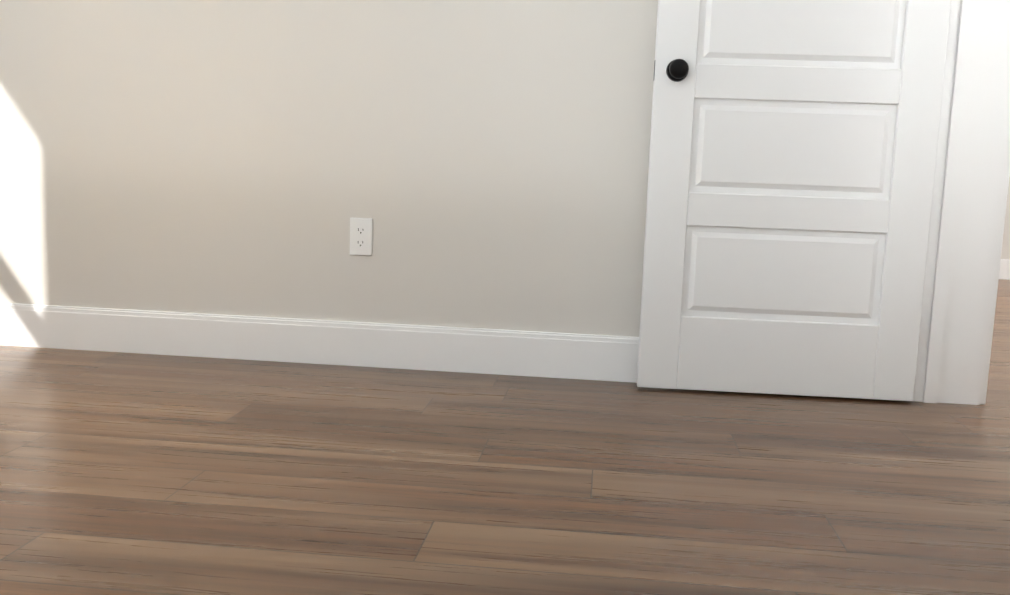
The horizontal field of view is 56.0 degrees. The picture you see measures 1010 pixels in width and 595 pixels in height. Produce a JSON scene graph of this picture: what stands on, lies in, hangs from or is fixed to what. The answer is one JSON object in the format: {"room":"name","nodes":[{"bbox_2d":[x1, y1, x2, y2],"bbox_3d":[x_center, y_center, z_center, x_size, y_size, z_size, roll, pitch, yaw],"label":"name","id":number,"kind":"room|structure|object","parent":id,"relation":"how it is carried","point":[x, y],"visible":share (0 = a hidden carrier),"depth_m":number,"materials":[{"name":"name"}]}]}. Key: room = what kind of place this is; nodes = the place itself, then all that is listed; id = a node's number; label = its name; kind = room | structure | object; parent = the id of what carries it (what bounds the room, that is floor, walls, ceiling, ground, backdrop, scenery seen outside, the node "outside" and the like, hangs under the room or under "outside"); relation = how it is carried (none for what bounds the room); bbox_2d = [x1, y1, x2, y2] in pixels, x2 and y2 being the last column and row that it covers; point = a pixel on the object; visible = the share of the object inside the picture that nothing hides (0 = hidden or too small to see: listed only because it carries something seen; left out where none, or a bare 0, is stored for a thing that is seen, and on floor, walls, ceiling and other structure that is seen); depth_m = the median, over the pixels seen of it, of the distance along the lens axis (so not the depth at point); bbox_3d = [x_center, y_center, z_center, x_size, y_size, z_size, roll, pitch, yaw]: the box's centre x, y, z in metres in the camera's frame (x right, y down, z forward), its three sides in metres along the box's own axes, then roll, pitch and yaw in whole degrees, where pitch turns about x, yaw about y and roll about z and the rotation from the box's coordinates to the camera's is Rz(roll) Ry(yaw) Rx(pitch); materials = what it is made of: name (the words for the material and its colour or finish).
{"room":"empty room","nodes":[
{"label":"empty room","id":0,"kind":"room"},
{"bbox_2d":[0,0,657,336],"bbox_3d":[-0.487,-1.136,2.874,3.870,2.700,0.120,3,8,6],"label":"wall","id":1,"kind":"structure","parent":0,"point":[483,164],"depth_m":2.91,"materials":[{"name":"paint"}]},
{"bbox_2d":[0,303,638,382],"bbox_3d":[-0.581,0.140,2.982,3.550,0.138,0.015,3,8,6],"label":"baseboard","id":2,"kind":"structure","parent":1,"relation":"attached to","point":[504,352],"depth_m":2.95,"materials":[{"name":"white wood"}]},
{"bbox_2d":[350,218,371,255],"bbox_3d":[-0.444,-0.188,2.928,0.070,0.115,0.007,3,8,6],"label":"electrical outlet","id":3,"kind":"object","parent":1,"relation":"attached to","point":[360,236],"visible":1,"depth_m":2.93,"materials":[{"name":"white plastic"}]},
{"bbox_2d":[0,279,1009,594],"bbox_3d":[1.602,0.335,3.016,8.140,0.100,7.763,3,8,6],"label":"floor","id":4,"kind":"structure","parent":0,"point":[128,473],"depth_m":1.91,"materials":[{"name":"brown wood"}]},
{"bbox_2d":[1001,176,1009,259],"bbox_3d":[3.832,-1.455,6.414,4.350,2.700,0.120,3,8,6],"label":"wall","id":5,"kind":"structure","parent":0,"point":[1005,253],"depth_m":6.52,"materials":[{"name":"paint"}]},
{"bbox_2d":[999,259,1009,279],"bbox_3d":[3.878,-0.172,6.508,4.150,0.138,0.015,3,8,6],"label":"baseboard","id":6,"kind":"structure","parent":5,"relation":"attached to","point":[1004,272],"depth_m":6.54,"materials":[{"name":"white wood"}]},
{"bbox_3d":[1.137,-0.810,0.889,0.200,2.700,3.523,3,8,6],"label":"wall","id":7,"kind":"structure","parent":0,"visible":0},
{"bbox_2d":[637,0,951,400],"bbox_3d":[0.826,-0.724,2.642,0.804,2.025,0.156,3,8,4],"label":"entry door","id":8,"kind":"structure","parent":7,"relation":"in","point":[792,158],"depth_m":2.69,"materials":[{"name":"white wood"}]},
{"bbox_2d":[913,0,1009,404],"bbox_3d":[1.270,-0.696,2.226,0.240,2.128,0.991,3,8,6],"label":"door frame","id":9,"kind":"structure","parent":7,"relation":"attached to","point":[970,194],"depth_m":2.68,"materials":[{"name":"white wood"}]}
]}

